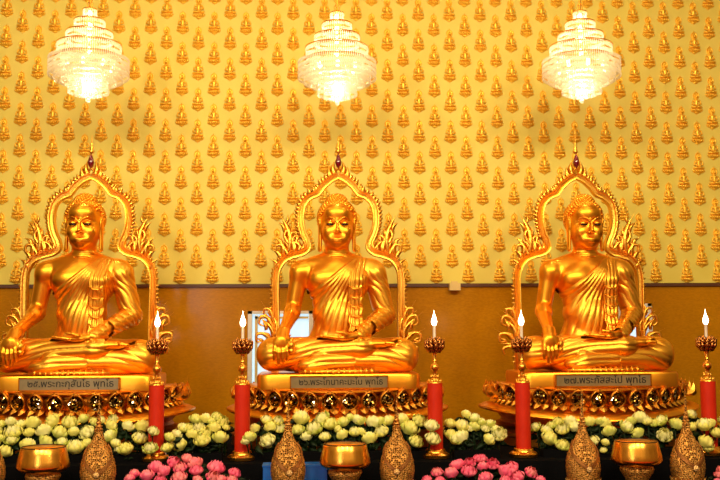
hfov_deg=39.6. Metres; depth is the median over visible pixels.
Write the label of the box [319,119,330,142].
relief
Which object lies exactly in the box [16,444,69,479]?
brass bowl
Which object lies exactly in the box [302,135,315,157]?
relief
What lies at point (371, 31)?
relief
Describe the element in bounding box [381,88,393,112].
relief
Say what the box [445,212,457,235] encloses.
relief
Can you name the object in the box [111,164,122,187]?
relief
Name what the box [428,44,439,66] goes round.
relief
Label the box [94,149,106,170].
relief
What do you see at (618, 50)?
relief
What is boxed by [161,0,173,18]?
relief
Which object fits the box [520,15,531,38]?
relief
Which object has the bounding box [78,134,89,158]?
relief
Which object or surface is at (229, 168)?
relief
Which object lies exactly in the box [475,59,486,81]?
relief
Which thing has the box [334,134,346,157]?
relief
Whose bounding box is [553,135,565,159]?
relief
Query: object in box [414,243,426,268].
relief
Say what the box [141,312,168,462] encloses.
candle
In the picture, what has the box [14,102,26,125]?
relief
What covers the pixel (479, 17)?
relief
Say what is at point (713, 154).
relief
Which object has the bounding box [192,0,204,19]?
relief
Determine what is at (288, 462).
cone
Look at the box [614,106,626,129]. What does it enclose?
relief
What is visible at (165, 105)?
relief
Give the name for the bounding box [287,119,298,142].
relief
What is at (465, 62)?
relief
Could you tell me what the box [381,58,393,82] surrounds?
relief
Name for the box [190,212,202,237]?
relief
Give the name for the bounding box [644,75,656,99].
relief
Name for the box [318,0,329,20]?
relief
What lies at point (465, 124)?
relief
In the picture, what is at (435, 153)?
relief
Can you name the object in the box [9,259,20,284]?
relief
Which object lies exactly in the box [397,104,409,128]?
relief
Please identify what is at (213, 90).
relief
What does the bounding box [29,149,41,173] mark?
relief
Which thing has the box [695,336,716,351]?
cup
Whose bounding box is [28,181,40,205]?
relief
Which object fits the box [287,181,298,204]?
relief
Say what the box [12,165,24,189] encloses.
relief
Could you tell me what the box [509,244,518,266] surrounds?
relief
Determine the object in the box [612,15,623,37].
relief
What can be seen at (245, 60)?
relief
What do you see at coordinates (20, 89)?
relief
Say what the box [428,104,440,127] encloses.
relief
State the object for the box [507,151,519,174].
relief
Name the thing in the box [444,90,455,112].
relief
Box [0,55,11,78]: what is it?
relief
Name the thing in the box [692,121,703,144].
relief
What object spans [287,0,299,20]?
relief
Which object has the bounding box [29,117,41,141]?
relief
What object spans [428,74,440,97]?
relief
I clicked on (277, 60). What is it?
relief
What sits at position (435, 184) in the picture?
relief
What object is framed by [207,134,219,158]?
relief
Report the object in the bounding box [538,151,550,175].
relief
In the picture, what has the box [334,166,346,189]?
relief
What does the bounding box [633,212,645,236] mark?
relief
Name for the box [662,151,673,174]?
relief
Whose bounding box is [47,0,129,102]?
crystal chandelier
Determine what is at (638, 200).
relief
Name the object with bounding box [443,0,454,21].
relief
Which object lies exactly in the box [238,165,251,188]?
relief
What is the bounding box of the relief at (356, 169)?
[350,150,362,174]
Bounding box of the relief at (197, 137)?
[191,118,203,142]
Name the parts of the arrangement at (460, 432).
lotus flower, lotus flower, lotus flower, lotus flower, lotus flower, lotus flower, lotus flower, lotus flower, lotus flower, lotus flower, lotus flower, lotus flower, lotus flower, lotus flower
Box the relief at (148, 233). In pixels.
[145,228,152,250]
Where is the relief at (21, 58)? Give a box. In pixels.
[15,39,27,63]
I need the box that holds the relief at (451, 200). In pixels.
[445,182,457,205]
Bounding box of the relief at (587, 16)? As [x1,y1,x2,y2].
[581,16,593,35]
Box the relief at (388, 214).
[382,212,394,233]
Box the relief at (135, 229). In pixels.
[131,217,136,234]
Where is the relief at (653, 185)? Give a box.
[647,166,659,190]
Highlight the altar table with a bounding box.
[5,430,719,479]
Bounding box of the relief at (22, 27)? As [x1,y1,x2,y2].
[16,9,28,33]
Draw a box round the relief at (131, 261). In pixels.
[125,257,137,267]
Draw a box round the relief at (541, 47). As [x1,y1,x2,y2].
[536,29,547,52]
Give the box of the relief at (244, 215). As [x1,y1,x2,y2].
[239,197,250,220]
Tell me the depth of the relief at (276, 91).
11.18 m
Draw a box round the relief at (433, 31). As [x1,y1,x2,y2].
[428,13,439,36]
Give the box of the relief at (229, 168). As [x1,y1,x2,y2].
[223,149,234,173]
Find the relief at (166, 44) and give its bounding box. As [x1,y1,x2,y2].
[160,26,172,49]
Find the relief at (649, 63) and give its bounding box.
[643,45,655,69]
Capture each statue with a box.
[0,193,155,374]
[256,193,418,373]
[517,194,674,371]
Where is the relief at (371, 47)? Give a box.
[368,43,377,65]
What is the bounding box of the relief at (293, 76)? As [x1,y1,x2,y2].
[287,57,297,80]
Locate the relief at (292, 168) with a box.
[287,150,298,173]
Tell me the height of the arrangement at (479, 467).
0.342 m
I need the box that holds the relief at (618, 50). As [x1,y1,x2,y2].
[614,45,624,66]
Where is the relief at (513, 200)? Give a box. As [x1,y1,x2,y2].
[508,181,520,204]
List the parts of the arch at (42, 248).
arch moulding, arch moulding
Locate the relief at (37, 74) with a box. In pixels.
[31,55,44,79]
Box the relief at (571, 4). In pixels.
[565,0,576,21]
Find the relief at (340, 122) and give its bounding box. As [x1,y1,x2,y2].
[334,103,346,128]
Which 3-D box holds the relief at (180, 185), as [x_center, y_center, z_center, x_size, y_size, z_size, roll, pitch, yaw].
[-1.979,-0.694,11.046,0.148,0.287,0.058,0,-5,-3]
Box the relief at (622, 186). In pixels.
[616,166,628,190]
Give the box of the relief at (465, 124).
[459,104,472,127]
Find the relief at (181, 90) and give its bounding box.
[176,72,187,95]
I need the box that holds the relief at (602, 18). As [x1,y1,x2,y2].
[596,1,608,23]
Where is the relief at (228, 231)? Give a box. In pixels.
[222,213,234,236]
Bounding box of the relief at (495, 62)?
[490,44,501,66]
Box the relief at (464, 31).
[458,13,470,37]
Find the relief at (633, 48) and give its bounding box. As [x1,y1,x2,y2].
[628,31,639,53]
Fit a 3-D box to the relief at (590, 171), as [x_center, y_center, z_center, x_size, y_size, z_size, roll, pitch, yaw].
[2.610,-0.696,11.270,0.148,0.287,0.058,0,-5,-3]
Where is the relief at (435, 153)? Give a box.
[429,136,440,158]
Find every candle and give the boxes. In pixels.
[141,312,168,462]
[228,314,254,461]
[423,313,449,459]
[509,313,537,458]
[695,311,719,456]
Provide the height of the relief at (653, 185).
0.287 m
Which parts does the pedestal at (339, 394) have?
moulding, plaque frame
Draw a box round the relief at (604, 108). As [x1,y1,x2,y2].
[599,90,610,113]
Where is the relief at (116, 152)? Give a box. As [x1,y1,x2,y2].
[110,133,122,157]
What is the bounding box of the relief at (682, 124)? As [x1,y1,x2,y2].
[675,106,687,128]
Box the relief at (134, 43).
[128,26,140,49]
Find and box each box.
[262,462,326,479]
[449,281,460,290]
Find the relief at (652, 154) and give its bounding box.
[646,136,658,159]
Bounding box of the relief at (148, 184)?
[142,166,154,189]
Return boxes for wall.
[0,0,719,427]
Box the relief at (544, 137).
[538,120,549,143]
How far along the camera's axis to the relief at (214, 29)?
11.21 m
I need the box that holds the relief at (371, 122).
[366,105,377,127]
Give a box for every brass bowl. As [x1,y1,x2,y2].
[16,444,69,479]
[319,441,370,479]
[611,438,662,479]
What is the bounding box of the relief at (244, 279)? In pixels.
[238,259,250,283]
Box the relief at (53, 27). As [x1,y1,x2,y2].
[48,9,61,32]
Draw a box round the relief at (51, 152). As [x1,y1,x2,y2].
[45,133,58,156]
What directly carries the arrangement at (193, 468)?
on the table
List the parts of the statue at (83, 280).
shoulder sash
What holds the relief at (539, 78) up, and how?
attached to the wall
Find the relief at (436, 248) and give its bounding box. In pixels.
[430,229,442,252]
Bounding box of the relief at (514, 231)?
[508,212,520,236]
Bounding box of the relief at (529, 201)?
[524,197,534,220]
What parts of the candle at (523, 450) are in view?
bulb, turned stem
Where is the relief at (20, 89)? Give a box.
[14,70,26,94]
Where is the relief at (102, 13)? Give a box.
[97,0,109,18]
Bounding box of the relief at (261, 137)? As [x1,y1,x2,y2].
[255,118,267,143]
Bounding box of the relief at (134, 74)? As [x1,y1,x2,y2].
[129,56,140,79]
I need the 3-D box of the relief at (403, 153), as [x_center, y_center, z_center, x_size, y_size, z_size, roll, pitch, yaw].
[0.490,-1.044,11.198,0.148,0.287,0.058,0,-5,-3]
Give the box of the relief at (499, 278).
[493,259,505,282]
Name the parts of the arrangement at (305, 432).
lotus flower, lotus flower, lotus flower, lotus flower, lotus flower, lotus flower, lotus flower, lotus flower, lotus flower, lotus flower, lotus flower, lotus flower, lotus flower, lotus flower, lotus flower, lotus flower, lotus flower, lotus flower, lotus flower, lotus flower, lotus flower, lotus flower, lotus flower, lotus flower, lotus flower, lotus flower, lotus flower, lotus flower, lotus flower, lotus flower, lotus flower, lotus flower, lotus flower, lotus flower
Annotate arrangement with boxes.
[0,413,159,462]
[124,453,250,479]
[160,412,233,461]
[241,410,440,460]
[421,454,545,479]
[443,409,509,458]
[531,409,719,457]
[708,466,719,479]
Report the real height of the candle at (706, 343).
1.217 m
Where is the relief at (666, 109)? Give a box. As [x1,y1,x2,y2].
[660,90,671,113]
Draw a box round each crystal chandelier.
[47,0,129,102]
[298,0,376,104]
[542,0,621,102]
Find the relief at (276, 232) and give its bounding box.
[270,229,280,250]
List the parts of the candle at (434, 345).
bulb, turned stem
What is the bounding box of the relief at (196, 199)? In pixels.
[191,181,202,204]
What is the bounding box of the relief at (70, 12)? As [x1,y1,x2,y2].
[65,0,77,17]
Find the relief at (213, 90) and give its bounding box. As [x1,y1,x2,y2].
[208,73,219,95]
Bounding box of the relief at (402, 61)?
[397,43,408,66]
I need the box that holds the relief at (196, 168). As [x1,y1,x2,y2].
[191,149,203,173]
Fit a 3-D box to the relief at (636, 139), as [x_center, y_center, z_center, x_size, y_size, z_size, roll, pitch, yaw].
[3.137,-1.219,11.343,0.148,0.287,0.058,0,-5,-3]
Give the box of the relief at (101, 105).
[95,91,107,111]
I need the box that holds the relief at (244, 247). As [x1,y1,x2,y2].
[238,229,251,251]
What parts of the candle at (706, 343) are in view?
bulb, turned stem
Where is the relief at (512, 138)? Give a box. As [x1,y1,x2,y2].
[507,120,518,143]
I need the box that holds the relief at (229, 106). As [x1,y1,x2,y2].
[223,88,235,111]
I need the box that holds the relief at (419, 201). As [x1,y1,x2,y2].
[413,181,426,204]
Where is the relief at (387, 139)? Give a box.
[381,119,393,142]
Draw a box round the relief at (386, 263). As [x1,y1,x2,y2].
[382,259,392,267]
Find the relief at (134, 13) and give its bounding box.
[129,0,140,18]
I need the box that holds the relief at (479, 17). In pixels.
[473,0,485,21]
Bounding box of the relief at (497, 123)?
[491,104,503,127]
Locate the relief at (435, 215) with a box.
[430,196,441,220]
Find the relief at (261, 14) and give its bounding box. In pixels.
[256,0,267,19]
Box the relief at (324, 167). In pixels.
[319,150,330,173]
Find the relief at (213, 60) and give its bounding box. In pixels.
[208,41,220,64]
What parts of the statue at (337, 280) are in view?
shoulder sash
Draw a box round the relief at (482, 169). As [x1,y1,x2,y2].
[476,151,488,174]
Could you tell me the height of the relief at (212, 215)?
0.287 m
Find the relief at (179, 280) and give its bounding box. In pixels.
[173,260,186,283]
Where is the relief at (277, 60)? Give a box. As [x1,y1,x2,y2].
[271,42,283,66]
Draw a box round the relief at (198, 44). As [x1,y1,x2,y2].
[192,26,204,50]
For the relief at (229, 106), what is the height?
0.287 m
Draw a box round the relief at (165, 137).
[159,118,171,142]
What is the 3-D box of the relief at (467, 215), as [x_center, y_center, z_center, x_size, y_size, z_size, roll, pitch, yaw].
[1.200,-0.347,11.170,0.148,0.287,0.058,0,-5,-3]
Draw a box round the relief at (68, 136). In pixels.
[62,118,74,142]
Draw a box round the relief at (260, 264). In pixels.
[254,244,266,267]
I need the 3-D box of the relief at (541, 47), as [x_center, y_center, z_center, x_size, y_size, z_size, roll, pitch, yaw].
[2.073,-2.265,11.385,0.148,0.287,0.058,0,-5,-3]
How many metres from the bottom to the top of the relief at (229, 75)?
0.287 m
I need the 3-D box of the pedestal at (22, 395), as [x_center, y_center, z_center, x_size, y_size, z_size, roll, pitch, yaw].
[-2.560,1.564,9.224,2.123,0.658,1.605,0,-5,-3]
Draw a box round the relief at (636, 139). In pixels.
[630,120,642,144]
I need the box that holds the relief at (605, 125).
[599,121,611,144]
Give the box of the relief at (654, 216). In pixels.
[648,197,659,220]
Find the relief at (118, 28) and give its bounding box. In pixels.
[113,10,124,32]
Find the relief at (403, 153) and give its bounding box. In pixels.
[398,134,409,158]
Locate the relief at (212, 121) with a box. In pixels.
[207,103,219,127]
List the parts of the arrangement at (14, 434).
lotus flower, lotus flower, lotus flower, lotus flower, lotus flower, lotus flower, lotus flower, lotus flower, lotus flower, lotus flower, lotus flower, lotus flower, lotus flower, lotus flower, lotus flower, lotus flower, lotus flower, lotus flower, lotus flower, lotus flower, lotus flower, lotus flower, lotus flower, lotus flower, lotus flower, lotus flower, lotus flower, lotus flower, lotus flower, lotus flower, lotus flower, lotus flower, lotus flower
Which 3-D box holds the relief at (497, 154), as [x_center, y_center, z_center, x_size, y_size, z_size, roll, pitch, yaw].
[1.550,-1.044,11.250,0.148,0.287,0.058,0,-5,-3]
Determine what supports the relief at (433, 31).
attached to the wall
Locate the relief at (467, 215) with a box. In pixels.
[461,198,473,221]
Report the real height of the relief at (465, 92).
0.287 m
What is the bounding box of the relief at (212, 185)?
[206,165,219,188]
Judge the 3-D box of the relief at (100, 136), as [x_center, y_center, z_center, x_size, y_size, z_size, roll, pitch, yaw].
[-2.864,-1.217,11.050,0.148,0.287,0.058,0,-5,-3]
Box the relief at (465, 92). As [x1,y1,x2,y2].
[460,74,471,98]
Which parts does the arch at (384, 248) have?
arch moulding, arch moulding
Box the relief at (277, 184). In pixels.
[270,166,283,188]
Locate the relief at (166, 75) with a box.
[160,56,172,79]
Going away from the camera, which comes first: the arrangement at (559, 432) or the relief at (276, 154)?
the arrangement at (559, 432)
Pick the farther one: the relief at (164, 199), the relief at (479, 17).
the relief at (479, 17)
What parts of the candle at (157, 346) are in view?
turned stem, bulb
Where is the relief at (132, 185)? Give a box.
[127,180,138,203]
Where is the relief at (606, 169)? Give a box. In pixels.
[601,152,612,175]
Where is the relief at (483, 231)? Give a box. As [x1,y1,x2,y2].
[477,213,489,236]
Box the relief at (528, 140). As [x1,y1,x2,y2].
[522,135,534,158]
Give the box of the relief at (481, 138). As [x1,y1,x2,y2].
[476,119,487,143]
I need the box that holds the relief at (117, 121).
[111,102,123,126]
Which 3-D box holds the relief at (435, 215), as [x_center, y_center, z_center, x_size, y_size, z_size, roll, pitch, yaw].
[0.847,-0.346,11.152,0.148,0.287,0.058,0,-5,-3]
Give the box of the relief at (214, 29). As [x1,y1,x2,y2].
[208,11,220,35]
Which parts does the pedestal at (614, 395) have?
moulding, plaque frame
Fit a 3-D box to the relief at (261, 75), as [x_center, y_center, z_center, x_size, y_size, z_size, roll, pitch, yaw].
[-1.102,-1.916,11.199,0.148,0.287,0.058,0,-5,-3]
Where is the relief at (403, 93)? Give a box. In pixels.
[397,74,409,96]
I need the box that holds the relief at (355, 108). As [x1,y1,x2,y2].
[350,90,362,112]
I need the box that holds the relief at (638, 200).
[632,181,644,205]
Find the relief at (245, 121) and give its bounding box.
[239,103,251,127]
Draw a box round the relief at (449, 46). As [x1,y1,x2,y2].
[443,29,455,52]
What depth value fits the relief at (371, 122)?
11.20 m
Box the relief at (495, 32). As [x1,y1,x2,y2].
[489,14,501,37]
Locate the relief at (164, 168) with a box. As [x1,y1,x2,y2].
[158,149,171,172]
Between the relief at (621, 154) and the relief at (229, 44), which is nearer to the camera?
the relief at (229, 44)
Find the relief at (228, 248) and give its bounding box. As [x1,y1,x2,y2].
[222,243,234,268]
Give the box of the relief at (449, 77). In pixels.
[443,58,455,81]
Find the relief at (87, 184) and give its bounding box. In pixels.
[81,164,89,188]
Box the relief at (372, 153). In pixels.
[366,135,377,158]
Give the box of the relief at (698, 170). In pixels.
[692,152,704,175]
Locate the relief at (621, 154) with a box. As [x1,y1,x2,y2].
[615,136,627,159]
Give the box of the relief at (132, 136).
[127,118,139,141]
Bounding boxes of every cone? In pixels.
[0,450,5,479]
[79,397,115,479]
[270,398,305,479]
[380,391,414,479]
[565,393,600,479]
[669,395,705,479]
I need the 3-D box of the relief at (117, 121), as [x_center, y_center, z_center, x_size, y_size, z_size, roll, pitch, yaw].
[-2.688,-1.392,11.075,0.148,0.287,0.058,0,-5,-3]
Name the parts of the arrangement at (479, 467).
pink flower, pink flower, pink flower, pink flower, pink flower, pink flower, pink flower, pink flower, pink flower, pink flower, pink flower, pink flower, pink flower, pink flower, pink flower, pink flower, pink flower, pink flower, pink flower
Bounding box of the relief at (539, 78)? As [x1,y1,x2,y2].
[536,60,547,83]
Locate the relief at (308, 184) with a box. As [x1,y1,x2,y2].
[302,166,314,188]
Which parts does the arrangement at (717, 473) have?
pink flower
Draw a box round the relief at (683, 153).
[677,137,688,159]
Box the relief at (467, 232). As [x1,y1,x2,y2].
[461,228,473,251]
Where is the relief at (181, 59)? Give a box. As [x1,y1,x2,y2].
[176,41,188,65]
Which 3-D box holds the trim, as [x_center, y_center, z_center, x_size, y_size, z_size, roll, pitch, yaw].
[-0.536,0.501,11.002,14.000,0.036,0.050,0,-5,-3]
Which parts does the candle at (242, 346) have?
turned stem, bulb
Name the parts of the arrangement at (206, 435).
lotus flower, lotus flower, lotus flower, lotus flower, lotus flower, lotus flower, lotus flower, lotus flower, lotus flower, lotus flower, lotus flower, lotus flower, lotus flower, lotus flower, lotus flower, lotus flower, lotus flower, lotus flower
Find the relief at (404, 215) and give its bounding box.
[398,197,409,221]
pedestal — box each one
[0,372,195,453]
[226,371,447,449]
[478,369,699,447]
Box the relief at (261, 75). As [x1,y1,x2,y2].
[255,57,267,81]
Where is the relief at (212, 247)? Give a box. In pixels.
[206,228,218,252]
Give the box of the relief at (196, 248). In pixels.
[190,243,202,268]
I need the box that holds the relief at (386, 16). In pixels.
[380,0,393,20]
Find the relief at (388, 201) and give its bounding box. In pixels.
[382,181,394,205]
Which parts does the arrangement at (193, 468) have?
pink flower, pink flower, pink flower, pink flower, pink flower, pink flower, pink flower, pink flower, pink flower, pink flower, pink flower, pink flower, pink flower, pink flower, pink flower, pink flower, pink flower, pink flower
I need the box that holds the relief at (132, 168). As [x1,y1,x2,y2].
[126,150,139,173]
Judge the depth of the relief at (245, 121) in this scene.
11.13 m
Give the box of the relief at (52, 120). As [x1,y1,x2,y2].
[46,102,58,126]
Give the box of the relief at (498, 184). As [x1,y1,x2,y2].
[492,166,503,189]
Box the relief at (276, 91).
[271,72,283,96]
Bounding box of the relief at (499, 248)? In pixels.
[493,228,505,252]
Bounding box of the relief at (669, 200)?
[663,181,674,204]
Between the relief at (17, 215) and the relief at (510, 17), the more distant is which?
the relief at (510, 17)
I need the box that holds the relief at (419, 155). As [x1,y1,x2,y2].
[413,150,425,174]
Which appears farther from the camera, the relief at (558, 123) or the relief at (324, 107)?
the relief at (558, 123)
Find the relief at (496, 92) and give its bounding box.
[490,74,502,98]
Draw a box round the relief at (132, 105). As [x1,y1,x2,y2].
[127,88,139,111]
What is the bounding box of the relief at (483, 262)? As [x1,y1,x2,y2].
[478,243,489,267]
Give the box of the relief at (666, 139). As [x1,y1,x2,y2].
[661,121,672,143]
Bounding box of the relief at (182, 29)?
[176,11,188,34]
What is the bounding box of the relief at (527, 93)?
[521,75,533,98]
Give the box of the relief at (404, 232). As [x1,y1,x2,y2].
[398,228,410,252]
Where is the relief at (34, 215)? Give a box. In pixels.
[27,212,38,235]
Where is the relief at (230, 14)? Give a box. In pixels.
[224,0,236,20]
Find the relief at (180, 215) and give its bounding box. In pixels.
[174,197,186,221]
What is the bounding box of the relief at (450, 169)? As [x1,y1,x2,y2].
[444,150,457,173]
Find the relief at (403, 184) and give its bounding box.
[398,166,409,188]
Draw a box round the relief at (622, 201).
[618,197,629,221]
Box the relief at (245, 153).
[239,134,251,158]
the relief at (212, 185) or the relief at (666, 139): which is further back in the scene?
the relief at (666, 139)
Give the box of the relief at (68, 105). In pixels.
[63,90,75,110]
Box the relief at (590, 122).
[584,105,595,128]
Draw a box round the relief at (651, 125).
[645,105,657,129]
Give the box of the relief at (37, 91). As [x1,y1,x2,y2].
[30,86,43,109]
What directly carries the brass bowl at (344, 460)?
on the table
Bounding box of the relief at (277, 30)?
[271,11,283,35]
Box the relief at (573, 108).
[568,94,579,112]
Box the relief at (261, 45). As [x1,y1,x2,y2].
[255,27,267,50]
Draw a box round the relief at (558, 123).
[553,105,564,128]
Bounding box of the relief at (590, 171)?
[588,167,596,183]
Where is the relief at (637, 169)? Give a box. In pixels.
[631,151,643,175]
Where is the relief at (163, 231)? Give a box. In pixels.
[158,212,170,236]
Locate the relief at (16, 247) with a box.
[10,227,23,251]
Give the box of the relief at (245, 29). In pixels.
[240,12,252,34]
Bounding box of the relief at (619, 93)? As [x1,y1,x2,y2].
[614,77,625,98]
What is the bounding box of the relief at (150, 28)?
[144,10,157,33]
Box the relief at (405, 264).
[403,260,410,282]
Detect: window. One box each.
[248,311,312,382]
[618,303,652,336]
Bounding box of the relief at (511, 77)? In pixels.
[506,59,517,82]
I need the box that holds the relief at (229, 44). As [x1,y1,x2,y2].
[224,26,236,49]
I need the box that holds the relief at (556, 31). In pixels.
[551,14,562,37]
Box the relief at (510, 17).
[504,0,516,22]
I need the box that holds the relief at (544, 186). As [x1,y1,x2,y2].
[540,181,551,204]
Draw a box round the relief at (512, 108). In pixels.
[506,90,518,113]
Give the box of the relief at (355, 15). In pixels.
[350,0,361,20]
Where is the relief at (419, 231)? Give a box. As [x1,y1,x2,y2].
[414,213,426,236]
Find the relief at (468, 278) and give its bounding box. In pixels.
[462,260,474,282]
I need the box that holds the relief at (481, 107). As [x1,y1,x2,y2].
[475,90,487,113]
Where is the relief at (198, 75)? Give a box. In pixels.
[191,56,204,79]
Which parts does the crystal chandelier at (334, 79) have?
tier frame, tier frame, tier frame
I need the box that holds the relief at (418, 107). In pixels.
[413,89,424,111]
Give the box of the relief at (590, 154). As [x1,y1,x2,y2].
[584,136,596,159]
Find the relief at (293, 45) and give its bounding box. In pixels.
[287,27,298,50]
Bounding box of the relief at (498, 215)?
[492,197,504,221]
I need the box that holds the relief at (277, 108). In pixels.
[271,103,283,127]
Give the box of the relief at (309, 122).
[302,104,315,126]
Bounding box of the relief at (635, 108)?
[629,91,641,114]
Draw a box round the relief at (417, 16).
[412,0,423,20]
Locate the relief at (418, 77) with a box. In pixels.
[412,58,424,82]
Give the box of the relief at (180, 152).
[175,133,187,158]
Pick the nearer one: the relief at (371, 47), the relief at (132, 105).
the relief at (132, 105)
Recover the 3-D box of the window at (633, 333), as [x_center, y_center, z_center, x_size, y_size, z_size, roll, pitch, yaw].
[3.069,1.356,11.160,0.380,1.290,0.130,0,-5,-3]
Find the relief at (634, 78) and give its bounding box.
[629,61,640,84]
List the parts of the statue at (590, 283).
shoulder sash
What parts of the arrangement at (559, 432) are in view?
lotus flower, lotus flower, lotus flower, lotus flower, lotus flower, lotus flower, lotus flower, lotus flower, lotus flower, lotus flower, lotus flower, lotus flower, lotus flower, lotus flower, lotus flower, lotus flower, lotus flower, lotus flower, lotus flower, lotus flower, lotus flower, lotus flower, lotus flower, lotus flower, lotus flower, lotus flower, lotus flower, lotus flower, lotus flower, lotus flower, lotus flower, lotus flower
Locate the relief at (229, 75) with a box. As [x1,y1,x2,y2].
[224,58,235,80]
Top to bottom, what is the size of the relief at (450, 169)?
0.287 m
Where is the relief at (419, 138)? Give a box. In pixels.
[413,120,425,143]
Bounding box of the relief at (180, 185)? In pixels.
[174,165,187,188]
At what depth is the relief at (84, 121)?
11.05 m
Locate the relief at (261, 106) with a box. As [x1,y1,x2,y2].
[255,87,267,112]
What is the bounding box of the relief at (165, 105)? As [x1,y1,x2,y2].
[159,88,172,110]
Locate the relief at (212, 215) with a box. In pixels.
[207,197,218,220]
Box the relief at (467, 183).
[461,165,472,189]
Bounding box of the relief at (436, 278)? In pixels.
[430,259,442,282]
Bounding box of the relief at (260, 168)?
[255,149,266,173]
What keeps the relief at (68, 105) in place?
attached to the wall
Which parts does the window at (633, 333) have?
pane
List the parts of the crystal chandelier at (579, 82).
tier frame, tier frame, tier frame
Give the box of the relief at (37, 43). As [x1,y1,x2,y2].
[32,25,44,48]
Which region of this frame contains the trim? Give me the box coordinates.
[0,283,719,287]
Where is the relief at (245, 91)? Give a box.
[239,73,251,96]
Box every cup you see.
[146,337,167,354]
[232,337,253,353]
[424,336,444,352]
[511,335,531,352]
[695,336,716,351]
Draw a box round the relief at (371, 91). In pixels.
[365,75,377,96]
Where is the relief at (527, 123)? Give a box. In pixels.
[522,105,533,127]
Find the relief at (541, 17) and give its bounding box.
[535,0,546,23]
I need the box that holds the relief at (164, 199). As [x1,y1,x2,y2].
[158,181,170,205]
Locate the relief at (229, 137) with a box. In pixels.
[223,118,235,142]
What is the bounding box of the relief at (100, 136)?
[95,117,107,141]
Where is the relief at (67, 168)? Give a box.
[61,148,74,172]
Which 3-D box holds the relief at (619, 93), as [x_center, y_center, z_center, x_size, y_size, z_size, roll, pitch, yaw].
[2.958,-1.742,11.381,0.148,0.287,0.058,0,-5,-3]
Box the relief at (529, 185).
[523,167,535,190]
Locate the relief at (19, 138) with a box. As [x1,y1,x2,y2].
[13,134,25,157]
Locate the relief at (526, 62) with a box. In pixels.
[521,44,532,67]
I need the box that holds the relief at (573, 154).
[571,153,578,172]
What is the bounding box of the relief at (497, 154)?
[491,135,503,159]
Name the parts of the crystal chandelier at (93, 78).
tier frame, tier frame, tier frame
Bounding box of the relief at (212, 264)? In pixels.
[206,259,218,283]
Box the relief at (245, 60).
[239,43,251,64]
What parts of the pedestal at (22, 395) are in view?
plaque frame, moulding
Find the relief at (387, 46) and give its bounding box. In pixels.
[381,29,393,51]
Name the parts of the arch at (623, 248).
arch moulding, arch moulding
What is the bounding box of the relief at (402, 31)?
[396,13,408,36]
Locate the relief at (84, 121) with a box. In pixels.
[78,102,91,125]
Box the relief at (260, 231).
[254,213,267,235]
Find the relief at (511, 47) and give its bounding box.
[505,30,516,52]
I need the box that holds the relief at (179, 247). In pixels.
[173,227,186,252]
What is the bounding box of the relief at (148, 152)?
[143,133,154,157]
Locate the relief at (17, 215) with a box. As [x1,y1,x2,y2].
[11,196,23,221]
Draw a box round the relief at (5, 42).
[0,24,12,47]
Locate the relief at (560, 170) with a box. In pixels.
[555,167,566,187]
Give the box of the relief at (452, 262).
[446,244,457,267]
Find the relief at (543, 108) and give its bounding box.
[537,90,549,113]
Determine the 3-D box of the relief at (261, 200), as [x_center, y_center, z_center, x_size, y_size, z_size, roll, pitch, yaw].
[-1.095,-0.520,11.074,0.148,0.287,0.058,0,-5,-3]
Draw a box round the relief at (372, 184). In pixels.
[366,165,378,190]
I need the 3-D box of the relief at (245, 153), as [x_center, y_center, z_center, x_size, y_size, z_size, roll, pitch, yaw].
[-1.274,-1.044,11.112,0.148,0.287,0.058,0,-5,-3]
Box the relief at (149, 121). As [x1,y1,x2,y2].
[143,103,155,127]
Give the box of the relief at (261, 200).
[255,181,267,204]
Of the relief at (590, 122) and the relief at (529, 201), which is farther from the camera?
the relief at (590, 122)
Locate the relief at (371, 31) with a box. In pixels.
[365,12,377,36]
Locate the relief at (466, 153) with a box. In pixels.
[460,136,472,159]
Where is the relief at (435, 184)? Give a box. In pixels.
[430,166,441,190]
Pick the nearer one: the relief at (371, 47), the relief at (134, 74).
the relief at (134, 74)
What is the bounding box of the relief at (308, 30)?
[303,13,314,34]
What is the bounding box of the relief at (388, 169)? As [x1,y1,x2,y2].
[382,151,394,173]
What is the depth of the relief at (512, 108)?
11.29 m
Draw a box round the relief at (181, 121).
[175,103,187,127]
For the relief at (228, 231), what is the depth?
11.02 m
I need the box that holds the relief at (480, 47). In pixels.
[474,30,486,52]
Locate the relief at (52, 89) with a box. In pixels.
[47,74,59,95]
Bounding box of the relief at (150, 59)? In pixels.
[144,41,156,65]
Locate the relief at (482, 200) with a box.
[476,181,488,204]
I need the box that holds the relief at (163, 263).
[157,244,170,268]
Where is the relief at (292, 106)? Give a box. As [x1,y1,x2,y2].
[287,88,299,111]
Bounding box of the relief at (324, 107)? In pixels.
[318,93,330,111]
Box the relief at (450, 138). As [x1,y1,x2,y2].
[444,119,456,143]
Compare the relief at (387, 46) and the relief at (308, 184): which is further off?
the relief at (387, 46)
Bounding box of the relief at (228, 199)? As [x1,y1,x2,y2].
[223,181,235,204]
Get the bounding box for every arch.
[2,139,176,371]
[255,137,421,349]
[498,139,661,368]
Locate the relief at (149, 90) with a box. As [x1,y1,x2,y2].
[143,71,155,94]
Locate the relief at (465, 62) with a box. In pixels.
[459,44,471,66]
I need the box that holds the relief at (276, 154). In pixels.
[271,134,283,157]
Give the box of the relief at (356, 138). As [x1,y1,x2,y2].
[350,119,362,143]
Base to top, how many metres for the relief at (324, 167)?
0.287 m
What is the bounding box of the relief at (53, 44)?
[49,40,56,60]
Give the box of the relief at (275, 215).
[271,197,282,220]
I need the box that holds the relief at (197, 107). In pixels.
[191,88,204,110]
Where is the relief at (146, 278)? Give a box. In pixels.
[141,264,148,283]
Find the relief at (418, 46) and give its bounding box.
[412,29,423,52]
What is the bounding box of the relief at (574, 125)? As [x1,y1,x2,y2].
[568,120,580,143]
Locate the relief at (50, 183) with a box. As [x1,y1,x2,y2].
[45,164,57,188]
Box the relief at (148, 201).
[142,196,154,220]
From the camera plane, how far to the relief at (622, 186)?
11.28 m
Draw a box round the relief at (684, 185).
[677,167,689,189]

